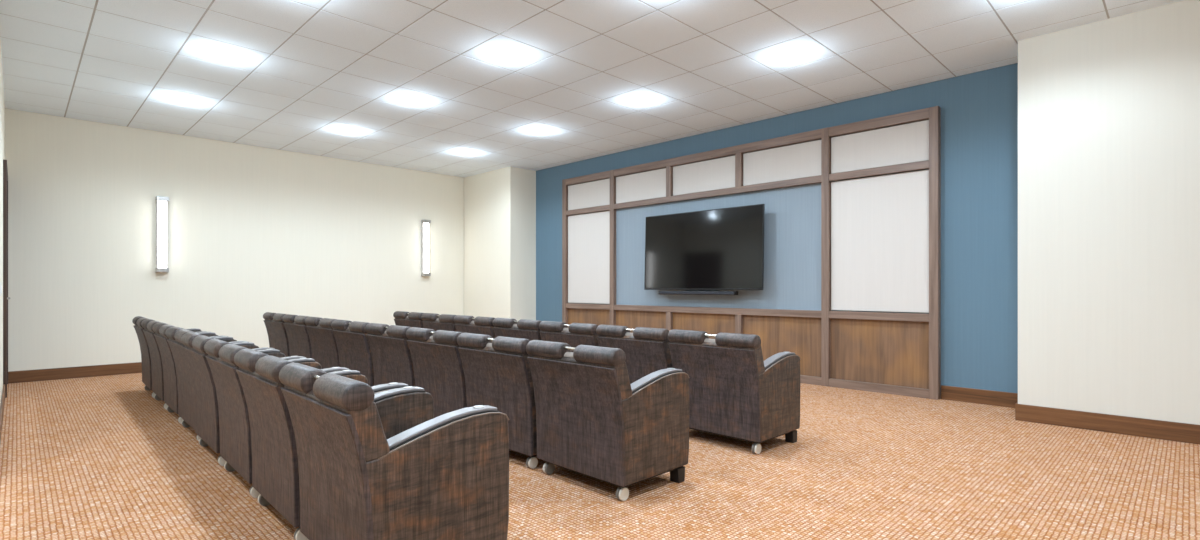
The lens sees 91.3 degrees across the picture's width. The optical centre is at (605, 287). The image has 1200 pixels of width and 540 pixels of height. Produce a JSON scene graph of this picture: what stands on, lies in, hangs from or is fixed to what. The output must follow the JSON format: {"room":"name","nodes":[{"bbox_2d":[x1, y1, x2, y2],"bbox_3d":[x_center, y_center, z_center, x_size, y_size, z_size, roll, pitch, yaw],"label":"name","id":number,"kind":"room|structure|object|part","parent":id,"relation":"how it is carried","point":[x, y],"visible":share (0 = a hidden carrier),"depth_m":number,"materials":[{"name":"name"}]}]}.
{"room":"auditorium","nodes":[
{"label":"auditorium","id":0,"kind":"room"},
{"bbox_2d":[0,43,4,402],"bbox_3d":[-5.464,-0.499,5.213,5.100,3.294,0.120,0,0,45],"label":"wall","id":1,"kind":"structure","parent":0,"point":[2,104],"depth_m":5.45,"materials":[{"name":"white paint"}]},
{"bbox_2d":[0,384,4,442],"bbox_3d":[-4.920,1.077,4.767,3.700,0.142,0.016,0,0,45],"label":"baseboard","id":2,"kind":"structure","parent":1,"relation":"attached to","point":[2,403],"depth_m":4.95,"materials":[{"name":"brown wood"}]},
{"bbox_2d":[3,160,9,397],"bbox_3d":[-6.661,-0.087,6.527,1.250,2.470,0.053,0,0,45],"label":"door","id":3,"kind":"structure","parent":1,"relation":"in","point":[5,169],"depth_m":6.08,"materials":[{"name":"brown wood"}]},
{"bbox_3d":[-6.251,-0.087,6.101,0.070,2.470,0.028,0,0,45],"label":"casing","id":4,"kind":"part","parent":3,"relation":"part of","materials":[{"name":"wood"}]},
{"bbox_3d":[-7.088,-0.087,6.934,0.070,2.470,0.028,0,0,45],"label":"casing","id":5,"kind":"part","parent":3,"relation":"part of","materials":[{"name":"wood"}]},
{"bbox_2d":[5,108,463,371],"bbox_3d":[-5.098,-0.499,9.110,0.120,3.294,6.520,0,0,45],"label":"wall","id":6,"kind":"structure","parent":0,"point":[254,231],"depth_m":8.35,"materials":[{"name":"white paint"}]},
{"bbox_2d":[8,362,141,383],"bbox_3d":[-4.940,1.077,9.172,0.016,0.142,6.230,0,0,45],"label":"baseboard","id":7,"kind":"structure","parent":6,"relation":"attached to","point":[123,368],"depth_m":7.38,"materials":[{"name":"brown wood"}]},
{"bbox_2d":[155,196,168,271],"bbox_3d":[-6.048,-0.717,7.996,0.105,1.030,0.140,0,0,45],"label":"wall sconce","id":8,"kind":"object","parent":6,"relation":"attached to","point":[161,202],"visible":1,"depth_m":7.96,"materials":[{"name":"white plastic"}]},
{"bbox_2d":[158,201,166,267],"bbox_3d":[-6.032,-0.717,7.980,0.050,0.910,0.100,0,0,45],"label":"diffuser","id":9,"kind":"object","parent":8,"relation":"attached to","point":[162,205],"depth_m":7.96,"materials":[{"name":"white"}]},
{"bbox_2d":[421,220,430,275],"bbox_3d":[-3.297,-0.717,10.760,0.105,1.030,0.140,0,0,45],"label":"wall sconce","id":10,"kind":"object","parent":6,"relation":"attached to","point":[425,223],"visible":1,"depth_m":10.73,"materials":[{"name":"white plastic"}]},
{"bbox_3d":[-3.316,-0.717,10.779,0.050,0.990,0.124,0,0,45],"label":"plate","id":11,"kind":"part","parent":10,"relation":"part of","materials":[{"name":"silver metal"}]},
{"bbox_2d":[423,223,428,272],"bbox_3d":[-3.281,-0.717,10.744,0.050,0.910,0.100,0,0,45],"label":"diffuser","id":12,"kind":"object","parent":10,"relation":"attached to","point":[425,225],"depth_m":10.72,"materials":[{"name":"white plastic"}]},
{"bbox_2d":[464,166,535,320],"bbox_3d":[-2.013,-0.499,11.139,1.630,3.294,0.690,0,0,45],"label":"column","id":13,"kind":"structure","parent":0,"point":[500,204],"depth_m":10.64,"materials":[{"name":"white paint"}]},
{"bbox_2d":[0,0,1182,177],"bbox_3d":[-0.885,-2.176,3.774,13.620,0.100,9.540,0,0,45],"label":"ceiling","id":14,"kind":"structure","parent":0,"point":[301,73],"depth_m":5.50,"materials":[{"name":"tile"}]},
{"bbox_2d":[174,97,192,101],"bbox_3d":[-4.778,-2.121,6.641,0.180,0.018,0.180,0,0,45],"label":"recessed light","id":15,"kind":"object","parent":14,"relation":"in","point":[182,99],"visible":1,"depth_m":6.62,"materials":[{"name":"white plastic"}]},
{"bbox_2d":[213,50,235,58],"bbox_3d":[-3.482,-2.121,5.351,0.180,0.018,0.180,0,0,45],"label":"recessed light","id":16,"kind":"object","parent":14,"relation":"in","point":[224,54],"visible":1,"depth_m":5.34,"materials":[{"name":"white"}]},
{"bbox_2d":[341,128,354,131],"bbox_3d":[-3.488,-2.121,7.937,0.180,0.018,0.180,0,0,45],"label":"recessed light","id":17,"kind":"object","parent":14,"relation":"in","point":[343,129],"visible":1,"depth_m":7.92,"materials":[{"name":"white"}]},
{"bbox_2d":[404,97,420,102],"bbox_3d":[-2.192,-2.121,6.647,0.180,0.018,0.180,0,0,45],"label":"recessed light","id":18,"kind":"object","parent":14,"relation":"in","point":[408,99],"visible":1,"depth_m":6.62,"materials":[{"name":"white"}]},
{"bbox_2d":[498,51,517,58],"bbox_3d":[-0.895,-2.121,5.357,0.180,0.018,0.180,0,0,45],"label":"recessed light","id":19,"kind":"object","parent":14,"relation":"in","point":[504,54],"visible":1,"depth_m":5.34,"materials":[{"name":"white"}]},
{"bbox_2d":[533,128,545,131],"bbox_3d":[-0.901,-2.121,7.943,0.180,0.018,0.180,0,0,45],"label":"recessed light","id":20,"kind":"object","parent":14,"relation":"in","point":[537,129],"visible":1,"depth_m":7.92,"materials":[{"name":"white"}]},
{"bbox_2d":[633,97,647,102],"bbox_3d":[0.395,-2.121,6.653,0.180,0.018,0.180,0,0,45],"label":"recessed light","id":21,"kind":"object","parent":14,"relation":"in","point":[639,99],"visible":1,"depth_m":6.63,"materials":[{"name":"white"}]},
{"bbox_2d":[780,51,800,58],"bbox_3d":[1.691,-2.121,5.363,0.180,0.018,0.180,0,0,45],"label":"recessed light","id":22,"kind":"object","parent":14,"relation":"in","point":[790,54],"visible":1,"depth_m":5.35,"materials":[{"name":"white"}]},
{"bbox_2d":[0,373,1199,539],"bbox_3d":[-0.885,1.198,3.774,13.620,0.100,9.540,0,0,45],"label":"floor","id":23,"kind":"structure","parent":0,"point":[97,457],"depth_m":3.46,"materials":[{"name":"carpet"}]},
{"bbox_2d":[132,316,206,397],"bbox_3d":[-4.725,0.734,6.422,0.664,0.828,0.738,0,0,-44],"label":"armchair","id":24,"kind":"object","parent":23,"relation":"on","point":[145,353],"visible":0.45,"depth_m":6.19,"materials":[{"name":"brown leather"}]},
{"bbox_3d":[-4.922,0.738,6.234,0.100,0.630,0.736,0,0,-44],"label":"panel","id":25,"kind":"part","parent":24,"relation":"part of","materials":[{"name":"brown leather"}]},
{"bbox_2d":[141,319,227,409],"bbox_3d":[-4.173,0.734,5.854,0.664,0.828,0.738,0,0,-44],"label":"armchair","id":26,"kind":"object","parent":23,"relation":"on","point":[156,361],"visible":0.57,"depth_m":5.64,"materials":[{"name":"brown leather"}]},
{"bbox_3d":[-4.370,0.738,5.666,0.100,0.630,0.736,0,0,-44],"label":"panel","id":27,"kind":"part","parent":26,"relation":"part of","materials":[{"name":"brown plastic"}]},
{"bbox_2d":[152,322,247,423],"bbox_3d":[-3.623,0.734,5.284,0.664,0.828,0.738,0,0,-44],"label":"armchair","id":28,"kind":"object","parent":23,"relation":"on","point":[169,369],"visible":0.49,"depth_m":5.08,"materials":[{"name":"brown leather"}]},
{"bbox_3d":[-3.820,0.738,5.097,0.100,0.630,0.736,0,0,-44],"label":"panel","id":29,"kind":"part","parent":28,"relation":"part of","materials":[{"name":"brown plastic"}]},
{"bbox_3d":[-3.816,0.775,5.539,0.592,0.556,0.100,0,0,-44],"label":"panel","id":30,"kind":"part","parent":28,"relation":"part of","materials":[{"name":"brown plastic"}]},
{"bbox_2d":[166,327,274,440],"bbox_3d":[-3.074,0.734,4.715,0.664,0.828,0.738,0,0,-44],"label":"armchair","id":31,"kind":"object","parent":23,"relation":"on","point":[186,406],"visible":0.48,"depth_m":4.54,"materials":[{"name":"brown fabric"}]},
{"bbox_3d":[-3.270,0.738,4.526,0.100,0.630,0.736,0,0,-44],"label":"panel","id":32,"kind":"part","parent":31,"relation":"part of","materials":[{"name":"brown fabric"}]},
{"bbox_3d":[-3.269,0.775,4.969,0.592,0.556,0.100,0,0,-44],"label":"panel","id":33,"kind":"part","parent":31,"relation":"part of","materials":[{"name":"fabric"}]},
{"bbox_2d":[181,332,305,465],"bbox_3d":[-2.532,0.734,4.136,0.664,0.828,0.738,0,0,-44],"label":"armchair","id":34,"kind":"object","parent":23,"relation":"on","point":[205,395],"visible":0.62,"depth_m":3.90,"materials":[{"name":"brown leather"}]},
{"bbox_3d":[-2.693,0.582,3.981,0.172,0.411,0.736,0,0,-44],"label":"backrest","id":35,"kind":"part","parent":34,"relation":"part of","materials":[{"name":"brown fabric"}]},
{"bbox_3d":[-2.728,0.738,3.948,0.100,0.630,0.736,0,0,-44],"label":"panel","id":36,"kind":"part","parent":34,"relation":"part of","materials":[{"name":"brown plastic"}]},
{"bbox_3d":[-2.726,0.775,4.390,0.592,0.556,0.100,0,0,-44],"label":"panel","id":37,"kind":"part","parent":34,"relation":"part of","materials":[{"name":"brown plastic"}]},
{"bbox_2d":[204,339,348,497],"bbox_3d":[-1.980,0.734,3.567,0.664,0.828,0.738,0,0,-44],"label":"armchair","id":38,"kind":"object","parent":23,"relation":"on","point":[234,423],"visible":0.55,"depth_m":3.34,"materials":[{"name":"brown leather"}]},
{"bbox_3d":[-2.142,0.582,3.413,0.172,0.411,0.736,0,0,-44],"label":"backrest","id":39,"kind":"part","parent":38,"relation":"part of","materials":[{"name":"brown plastic"}]},
{"bbox_3d":[-2.177,0.738,3.379,0.100,0.630,0.736,0,0,-44],"label":"panel","id":40,"kind":"part","parent":38,"relation":"part of","materials":[{"name":"brown plastic"}]},
{"bbox_3d":[-2.174,0.775,3.822,0.592,0.556,0.100,0,0,-44],"label":"panel","id":41,"kind":"part","parent":38,"relation":"part of","materials":[{"name":"brown plastic"}]},
{"bbox_2d":[263,312,289,356],"bbox_3d":[-3.890,0.734,7.461,0.664,0.828,0.738,0,0,-45],"label":"armchair","id":42,"kind":"object","parent":23,"relation":"on","point":[277,335],"visible":0.23,"depth_m":7.20,"materials":[{"name":"brown leather"}]},
{"bbox_2d":[283,314,311,357],"bbox_3d":[-3.329,0.734,6.899,0.664,0.828,0.738,0,0,-44],"label":"armchair","id":43,"kind":"object","parent":23,"relation":"on","point":[295,326],"visible":0.27,"depth_m":6.67,"materials":[{"name":"brown fabric"}]},
{"bbox_2d":[234,349,407,539],"bbox_3d":[-1.433,0.734,2.994,0.664,0.828,0.738,0,0,-44],"label":"armchair","id":44,"kind":"object","parent":23,"relation":"on","point":[275,470],"visible":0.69,"depth_m":2.75,"materials":[{"name":"brown fabric"}]},
{"bbox_3d":[-1.595,0.582,2.840,0.172,0.411,0.736,0,0,-44],"label":"backrest","id":45,"kind":"part","parent":44,"relation":"part of","materials":[{"name":"brown plastic"}]},
{"bbox_3d":[-1.630,0.738,2.807,0.100,0.630,0.736,0,0,-44],"label":"panel","id":46,"kind":"part","parent":44,"relation":"part of","materials":[{"name":"brown fabric"}]},
{"bbox_3d":[-1.188,0.775,2.788,0.592,0.556,0.100,0,0,-44],"label":"panel","id":47,"kind":"part","parent":44,"relation":"part of","materials":[{"name":"brown leather"}]},
{"bbox_3d":[-1.626,0.775,3.249,0.592,0.556,0.100,0,0,-44],"label":"panel","id":48,"kind":"part","parent":44,"relation":"part of","materials":[{"name":"brown plastic"}]},
{"bbox_2d":[305,317,339,368],"bbox_3d":[-2.775,0.734,6.336,0.664,0.828,0.738,0,0,-45],"label":"armchair","id":49,"kind":"object","parent":23,"relation":"on","point":[324,349],"visible":0.22,"depth_m":6.11,"materials":[{"name":"brown leather"}]},
{"bbox_3d":[-2.934,0.582,6.178,0.172,0.411,0.736,0,0,-45],"label":"backrest","id":50,"kind":"part","parent":49,"relation":"part of","materials":[{"name":"brown plastic"}]},
{"bbox_2d":[331,319,373,386],"bbox_3d":[-2.221,0.734,5.769,0.664,0.828,0.738,0,0,-45],"label":"armchair","id":51,"kind":"object","parent":23,"relation":"on","point":[354,352],"visible":0.31,"depth_m":5.50,"materials":[{"name":"brown fabric"}]},
{"bbox_3d":[-2.380,0.582,5.612,0.172,0.411,0.736,0,0,-45],"label":"backrest","id":52,"kind":"part","parent":51,"relation":"part of","materials":[{"name":"brown plastic"}]},
{"bbox_3d":[-1.972,0.775,5.568,0.592,0.556,0.100,0,0,-45],"label":"panel","id":53,"kind":"part","parent":51,"relation":"part of","materials":[{"name":"brown leather"}]},
{"bbox_2d":[365,323,414,386],"bbox_3d":[-1.659,0.734,5.209,0.664,0.828,0.738,0,0,-44],"label":"armchair","id":54,"kind":"object","parent":23,"relation":"on","point":[390,351],"visible":0.36,"depth_m":4.98,"materials":[{"name":"brown leather"}]},
{"bbox_3d":[-1.819,0.582,5.053,0.172,0.411,0.736,0,0,-44],"label":"backrest","id":55,"kind":"part","parent":54,"relation":"part of","materials":[{"name":"brown plastic"}]},
{"bbox_3d":[-1.411,0.775,5.007,0.592,0.556,0.100,0,0,-44],"label":"panel","id":56,"kind":"part","parent":54,"relation":"part of","materials":[{"name":"brown fabric"}]},
{"bbox_2d":[279,363,508,539],"bbox_3d":[-0.883,0.734,2.426,0.664,0.828,0.738,0,0,-44],"label":"armchair","id":57,"kind":"object","parent":23,"relation":"on","point":[378,466],"visible":1,"depth_m":2.20,"materials":[{"name":"brown leather"}]},
{"bbox_3d":[-1.079,0.738,2.238,0.100,0.630,0.736,0,0,-44],"label":"panel","id":58,"kind":"part","parent":57,"relation":"part of","materials":[{"name":"brown fabric"}]},
{"bbox_3d":[-1.044,0.582,2.271,0.172,0.411,0.736,0,0,-44],"label":"backrest","id":59,"kind":"part","parent":57,"relation":"part of","materials":[{"name":"brown plastic"}]},
{"bbox_3d":[-1.077,0.775,2.680,0.592,0.556,0.100,0,0,-44],"label":"panel","id":60,"kind":"part","parent":57,"relation":"part of","materials":[{"name":"brown plastic"}]},
{"bbox_3d":[-0.637,0.775,2.221,0.592,0.556,0.100,0,0,-44],"label":"panel","id":61,"kind":"part","parent":57,"relation":"part of","materials":[{"name":"brown plastic"}]},
{"bbox_2d":[393,311,423,327],"bbox_3d":[-2.352,0.734,7.810,0.664,0.828,0.738,0,0,-44],"label":"armchair","id":62,"kind":"object","parent":23,"relation":"on","point":[402,318],"visible":0.15,"depth_m":7.56,"materials":[{"name":"brown leather"}]},
{"bbox_3d":[-2.546,0.738,7.619,0.100,0.630,0.736,0,0,-44],"label":"panel","id":63,"kind":"part","parent":62,"relation":"part of","materials":[{"name":"brown plastic"}]},
{"bbox_3d":[-2.511,0.582,7.653,0.172,0.411,0.736,0,0,-44],"label":"backrest","id":64,"kind":"part","parent":62,"relation":"part of","materials":[{"name":"brown plastic"}]},
{"bbox_2d":[406,327,466,417],"bbox_3d":[-1.104,0.734,4.647,0.664,0.828,0.738,0,0,-45],"label":"armchair","id":65,"kind":"object","parent":23,"relation":"on","point":[435,355],"visible":0.28,"depth_m":4.41,"materials":[{"name":"brown leather"}]},
{"bbox_3d":[-1.262,0.582,4.490,0.172,0.411,0.736,0,0,-45],"label":"backrest","id":66,"kind":"part","parent":65,"relation":"part of","materials":[{"name":"brown fabric"}]},
{"bbox_2d":[421,313,456,330],"bbox_3d":[-1.798,0.734,7.242,0.664,0.828,0.738,0,0,-44],"label":"armchair","id":67,"kind":"object","parent":23,"relation":"on","point":[433,321],"visible":0.17,"depth_m":7.00,"materials":[{"name":"brown leather"}]},
{"bbox_3d":[-1.993,0.738,7.052,0.100,0.630,0.736,0,0,-44],"label":"panel","id":68,"kind":"part","parent":67,"relation":"part of","materials":[{"name":"brown plastic"}]},
{"bbox_3d":[-1.959,0.582,7.086,0.172,0.411,0.736,0,0,-44],"label":"backrest","id":69,"kind":"part","parent":67,"relation":"part of","materials":[{"name":"brown plastic"}]},
{"bbox_2d":[454,315,495,338],"bbox_3d":[-1.248,0.734,6.671,0.664,0.828,0.738,0,0,-44],"label":"armchair","id":70,"kind":"object","parent":23,"relation":"on","point":[464,324],"visible":0.14,"depth_m":6.41,"materials":[{"name":"brown fabric"}]},
{"bbox_3d":[-1.444,0.738,6.482,0.100,0.630,0.736,0,0,-44],"label":"panel","id":71,"kind":"part","parent":70,"relation":"part of","materials":[{"name":"brown fabric"}]},
{"bbox_3d":[-1.409,0.582,6.515,0.172,0.411,0.736,0,0,-44],"label":"backrest","id":72,"kind":"part","parent":70,"relation":"part of","materials":[{"name":"brown plastic"}]},
{"bbox_2d":[457,333,537,468],"bbox_3d":[-0.552,0.734,4.079,0.664,0.828,0.738,0,0,-45],"label":"armchair","id":73,"kind":"object","parent":23,"relation":"on","point":[497,373],"visible":0.54,"depth_m":3.78,"materials":[{"name":"brown fabric"}]},
{"bbox_3d":[-0.710,0.582,3.921,0.172,0.411,0.736,0,0,-45],"label":"backrest","id":74,"kind":"part","parent":73,"relation":"part of","materials":[{"name":"brown leather"}]},
{"bbox_3d":[-0.525,1.054,4.107,0.510,0.032,0.676,0,0,-45],"label":"frame","id":75,"kind":"part","parent":73,"relation":"part of","materials":[{"name":"black fabric"}]},
{"bbox_3d":[-0.302,0.775,3.880,0.592,0.556,0.100,0,0,-45],"label":"panel","id":76,"kind":"part","parent":73,"relation":"part of","materials":[{"name":"brown fabric"}]},
{"bbox_2d":[493,318,541,340],"bbox_3d":[-0.694,0.734,6.108,0.664,0.828,0.738,0,0,-44],"label":"armchair","id":77,"kind":"object","parent":23,"relation":"on","point":[505,327],"visible":0.25,"depth_m":5.85,"materials":[{"name":"brown leather"}]},
{"bbox_3d":[-0.888,0.738,5.917,0.100,0.630,0.736,0,0,-44],"label":"panel","id":78,"kind":"part","parent":77,"relation":"part of","materials":[{"name":"brown fabric"}]},
{"bbox_3d":[-0.854,0.582,5.951,0.172,0.411,0.736,0,0,-44],"label":"backrest","id":79,"kind":"part","parent":77,"relation":"part of","materials":[{"name":"brown fabric"}]},
{"bbox_2d":[539,321,598,351],"bbox_3d":[-0.144,0.734,5.535,0.664,0.828,0.738,0,0,-44],"label":"armchair","id":80,"kind":"object","parent":23,"relation":"on","point":[576,334],"visible":0.26,"depth_m":5.27,"materials":[{"name":"brown fabric"}]},
{"bbox_3d":[-0.340,0.738,5.346,0.100,0.630,0.736,0,0,-44],"label":"panel","id":81,"kind":"part","parent":80,"relation":"part of","materials":[{"name":"brown plastic"}]},
{"bbox_3d":[-0.305,0.582,5.380,0.172,0.411,0.736,0,0,-44],"label":"backrest","id":82,"kind":"part","parent":80,"relation":"part of","materials":[{"name":"brown plastic"}]},
{"bbox_2d":[526,340,689,500],"bbox_3d":[0.008,0.734,3.518,0.664,0.828,0.738,0,0,-45],"label":"armchair","id":83,"kind":"object","parent":23,"relation":"on","point":[591,421],"visible":1,"depth_m":3.28,"materials":[{"name":"brown leather"}]},
{"bbox_3d":[-0.185,0.738,3.327,0.100,0.630,0.736,0,0,-45],"label":"panel","id":84,"kind":"part","parent":83,"relation":"part of","materials":[{"name":"brown plastic"}]},
{"bbox_3d":[-0.151,0.582,3.361,0.172,0.411,0.736,0,0,-45],"label":"backrest","id":85,"kind":"part","parent":83,"relation":"part of","materials":[{"name":"brown plastic"}]},
{"bbox_3d":[0.036,1.054,3.545,0.510,0.032,0.676,0,0,-45],"label":"frame","id":86,"kind":"part","parent":83,"relation":"part of","materials":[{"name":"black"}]},
{"bbox_3d":[0.257,0.775,3.317,0.592,0.556,0.100,0,0,-45],"label":"panel","id":87,"kind":"part","parent":83,"relation":"part of","materials":[{"name":"brown plastic"}]},
{"bbox_3d":[0.425,1.105,3.472,0.070,0.085,0.065,0,0,-45],"label":"leg","id":88,"kind":"part","parent":83,"relation":"part of","materials":[{"name":"black plastic"}]},
{"bbox_2d":[596,325,672,383],"bbox_3d":[0.409,0.734,4.968,0.664,0.828,0.738,0,0,-44],"label":"armchair","id":89,"kind":"object","parent":23,"relation":"on","point":[647,350],"visible":0.29,"depth_m":4.69,"materials":[{"name":"brown fabric"}]},
{"bbox_3d":[0.248,0.582,4.812,0.172,0.411,0.736,0,0,-44],"label":"backrest","id":90,"kind":"part","parent":89,"relation":"part of","materials":[{"name":"brown plastic"}]},
{"bbox_2d":[668,329,800,453],"bbox_3d":[0.961,0.734,4.401,0.664,0.828,0.738,0,0,-44],"label":"armchair","id":91,"kind":"object","parent":23,"relation":"on","point":[734,393],"visible":0.89,"depth_m":4.16,"materials":[{"name":"brown fabric"}]},
{"bbox_3d":[0.766,0.738,4.211,0.100,0.630,0.736,0,0,-44],"label":"panel","id":92,"kind":"part","parent":91,"relation":"part of","materials":[{"name":"brown fabric"}]},
{"bbox_3d":[0.800,0.582,4.245,0.172,0.411,0.736,0,0,-44],"label":"backrest","id":93,"kind":"part","parent":91,"relation":"part of","materials":[{"name":"brown leather"}]},
{"bbox_3d":[0.989,1.054,4.428,0.510,0.032,0.676,0,0,-44],"label":"frame","id":94,"kind":"part","parent":91,"relation":"part of","materials":[{"name":"black"}]},
{"bbox_3d":[1.208,0.775,4.198,0.592,0.556,0.100,0,0,-44],"label":"panel","id":95,"kind":"part","parent":91,"relation":"part of","materials":[{"name":"brown fabric"}]},
{"bbox_3d":[1.377,1.105,4.352,0.070,0.085,0.065,0,0,-44],"label":"leg","id":96,"kind":"part","parent":91,"relation":"part of","materials":[{"name":"black plastic"}]},
{"bbox_2d":[536,63,1017,392],"bbox_3d":[1.395,-0.499,8.149,7.420,3.294,0.120,0,0,45],"label":"wall","id":97,"kind":"structure","parent":0,"point":[979,110],"depth_m":5.90,"materials":[{"name":"blue paint"}]},
{"bbox_2d":[562,106,940,399],"bbox_3d":[1.348,-0.349,8.052,5.830,2.995,0.085,0,0,45],"label":"panelling","id":98,"kind":"object","parent":97,"relation":"attached to","point":[871,243],"visible":0.84,"depth_m":6.97,"materials":[{"name":"brown wood"}]},
{"bbox_3d":[-0.687,-0.349,10.077,0.088,2.995,0.085,0,0,45],"label":"post","id":99,"kind":"part","parent":98,"relation":"part of","materials":[{"name":"brown wood"}]},
{"bbox_3d":[-0.281,-1.794,9.677,1.052,0.105,0.081,0,0,45],"label":"rail","id":100,"kind":"part","parent":98,"relation":"part of","materials":[{"name":"brown wood"}]},
{"bbox_3d":[-0.281,-1.267,9.677,1.052,0.080,0.081,0,0,45],"label":"rail","id":101,"kind":"part","parent":98,"relation":"part of","materials":[{"name":"brown wood"}]},
{"bbox_3d":[-0.281,0.317,9.677,1.052,0.083,0.081,0,0,45],"label":"dado rail","id":102,"kind":"part","parent":98,"relation":"part of","materials":[{"name":"brown wood"}]},
{"bbox_3d":[-0.263,0.708,9.695,1.052,0.700,0.028,0,0,45],"label":"wood panel","id":103,"kind":"part","parent":98,"relation":"part of","materials":[{"name":"brown wood"}]},
{"bbox_3d":[-0.267,-1.524,9.691,1.036,0.419,0.040,0,0,45],"label":"transom panel","id":104,"kind":"part","parent":98,"relation":"part of","materials":[{"name":"white fabric"}]},
{"bbox_3d":[-0.267,-0.476,9.691,1.036,1.486,0.040,0,0,45],"label":"tall panel","id":105,"kind":"part","parent":98,"relation":"part of","materials":[{"name":"white fabric"}]},
{"bbox_3d":[0.121,-0.349,9.273,0.088,2.995,0.085,0,0,45],"label":"post","id":106,"kind":"part","parent":98,"relation":"part of","materials":[{"name":"brown wood"}]},
{"bbox_3d":[0.543,0.708,8.893,1.047,0.700,0.028,0,0,45],"label":"wood panel","id":107,"kind":"part","parent":98,"relation":"part of","materials":[{"name":"brown wood"}]},
{"bbox_3d":[0.539,-1.524,8.889,1.031,0.419,0.040,0,0,45],"label":"transom panel","id":108,"kind":"part","parent":98,"relation":"part of","materials":[{"name":"white fabric"}]},
{"bbox_2d":[658,291,737,294],"bbox_3d":[1.271,0.077,8.024,1.280,0.052,0.194,0,0,45],"label":"soundbar","id":109,"kind":"object","parent":98,"relation":"attached to","point":[659,292],"visible":1,"depth_m":7.89,"materials":[{"name":"black plastic"}]},
{"bbox_3d":[1.357,0.708,8.083,1.072,0.700,0.028,0,0,45],"label":"wood panel","id":110,"kind":"part","parent":98,"relation":"part of","materials":[{"name":"brown wood"}]},
{"bbox_3d":[1.353,-1.524,8.079,1.056,0.419,0.040,0,0,45],"label":"transom panel","id":111,"kind":"part","parent":98,"relation":"part of","materials":[{"name":"white fabric"}]},
{"bbox_2d":[644,204,764,289],"bbox_3d":[1.313,-0.495,7.967,1.930,1.070,0.154,0,-2,45],"label":"television","id":112,"kind":"object","parent":98,"relation":"attached to","point":[723,248],"visible":1,"depth_m":7.82,"materials":[{"name":"black"}]},
{"bbox_3d":[1.349,-1.794,8.054,3.372,0.105,0.081,0,0,45],"label":"rail","id":113,"kind":"part","parent":98,"relation":"part of","materials":[{"name":"brown wood"}]},
{"bbox_3d":[1.349,-1.267,8.054,3.372,0.080,0.081,0,0,45],"label":"rail","id":114,"kind":"part","parent":98,"relation":"part of","materials":[{"name":"brown wood"}]},
{"bbox_3d":[1.349,0.317,8.054,3.372,0.083,0.081,0,0,45],"label":"dado rail","id":115,"kind":"part","parent":98,"relation":"part of","materials":[{"name":"brown wood"}]},
{"bbox_3d":[1.370,-0.476,8.075,3.372,1.502,0.020,0,0,45],"label":"screen panel","id":116,"kind":"part","parent":98,"relation":"part of","materials":[{"name":"blue fabric"}]},
{"bbox_3d":[2.181,0.708,7.263,1.077,0.700,0.028,0,0,45],"label":"wood panel","id":117,"kind":"part","parent":98,"relation":"part of","materials":[{"name":"brown wood"}]},
{"bbox_3d":[2.176,-1.524,7.259,1.061,0.419,0.040,0,0,45],"label":"transom panel","id":118,"kind":"part","parent":98,"relation":"part of","materials":[{"name":"white fabric"}]},
{"bbox_3d":[1.349,1.103,8.054,3.372,0.090,0.081,0,0,45],"label":"rail","id":119,"kind":"part","parent":98,"relation":"part of","materials":[{"name":"brown wood"}]},
{"bbox_3d":[2.573,-0.349,6.832,0.088,2.995,0.085,0,0,45],"label":"post","id":120,"kind":"part","parent":98,"relation":"part of","materials":[{"name":"brown wood"}]},
{"bbox_3d":[2.979,-1.794,6.431,1.054,0.105,0.081,0,0,45],"label":"rail","id":121,"kind":"part","parent":98,"relation":"part of","materials":[{"name":"brown wood"}]},
{"bbox_3d":[2.979,-1.267,6.431,1.054,0.080,0.081,0,0,45],"label":"rail","id":122,"kind":"part","parent":98,"relation":"part of","materials":[{"name":"brown wood"}]},
{"bbox_3d":[2.979,0.317,6.431,1.054,0.083,0.081,0,0,45],"label":"dado rail","id":123,"kind":"part","parent":98,"relation":"part of","materials":[{"name":"brown wood"}]},
{"bbox_3d":[2.979,1.103,6.431,1.054,0.090,0.081,0,0,45],"label":"rail","id":124,"kind":"part","parent":98,"relation":"part of","materials":[{"name":"brown wood"}]},
{"bbox_3d":[2.998,0.708,6.449,1.054,0.700,0.028,0,0,45],"label":"wood panel","id":125,"kind":"part","parent":98,"relation":"part of","materials":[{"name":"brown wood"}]},
{"bbox_3d":[2.994,-1.524,6.445,1.038,0.419,0.040,0,0,45],"label":"transom panel","id":126,"kind":"part","parent":98,"relation":"part of","materials":[{"name":"white fabric"}]},
{"bbox_3d":[2.994,-0.476,6.445,1.038,1.486,0.040,0,0,45],"label":"tall panel","id":127,"kind":"part","parent":98,"relation":"part of","materials":[{"name":"white fabric"}]},
{"bbox_3d":[3.383,-0.349,6.026,0.088,2.995,0.085,0,0,45],"label":"post","id":128,"kind":"part","parent":98,"relation":"part of","materials":[{"name":"brown wood"}]},
{"bbox_2d":[941,385,1017,407],"bbox_3d":[3.709,1.077,5.750,0.755,0.142,0.016,0,0,45],"label":"baseboard","id":129,"kind":"structure","parent":97,"relation":"attached to","point":[979,396],"depth_m":5.77,"materials":[{"name":"brown wood"}]},
{"bbox_2d":[1018,0,1199,424],"bbox_3d":[5.433,-0.499,3.707,4.570,3.294,0.720,0,0,45],"label":"wall","id":130,"kind":"structure","parent":0,"point":[1109,109],"depth_m":4.62,"materials":[{"name":"beige paint"}]},
{"bbox_2d":[1015,404,1199,444],"bbox_3d":[5.125,1.077,3.494,4.466,0.142,0.016,0,0,45],"label":"baseboard","id":131,"kind":"structure","parent":130,"relation":"attached to","point":[1141,427],"depth_m":4.62,"materials":[{"name":"brown wood"}]}
]}

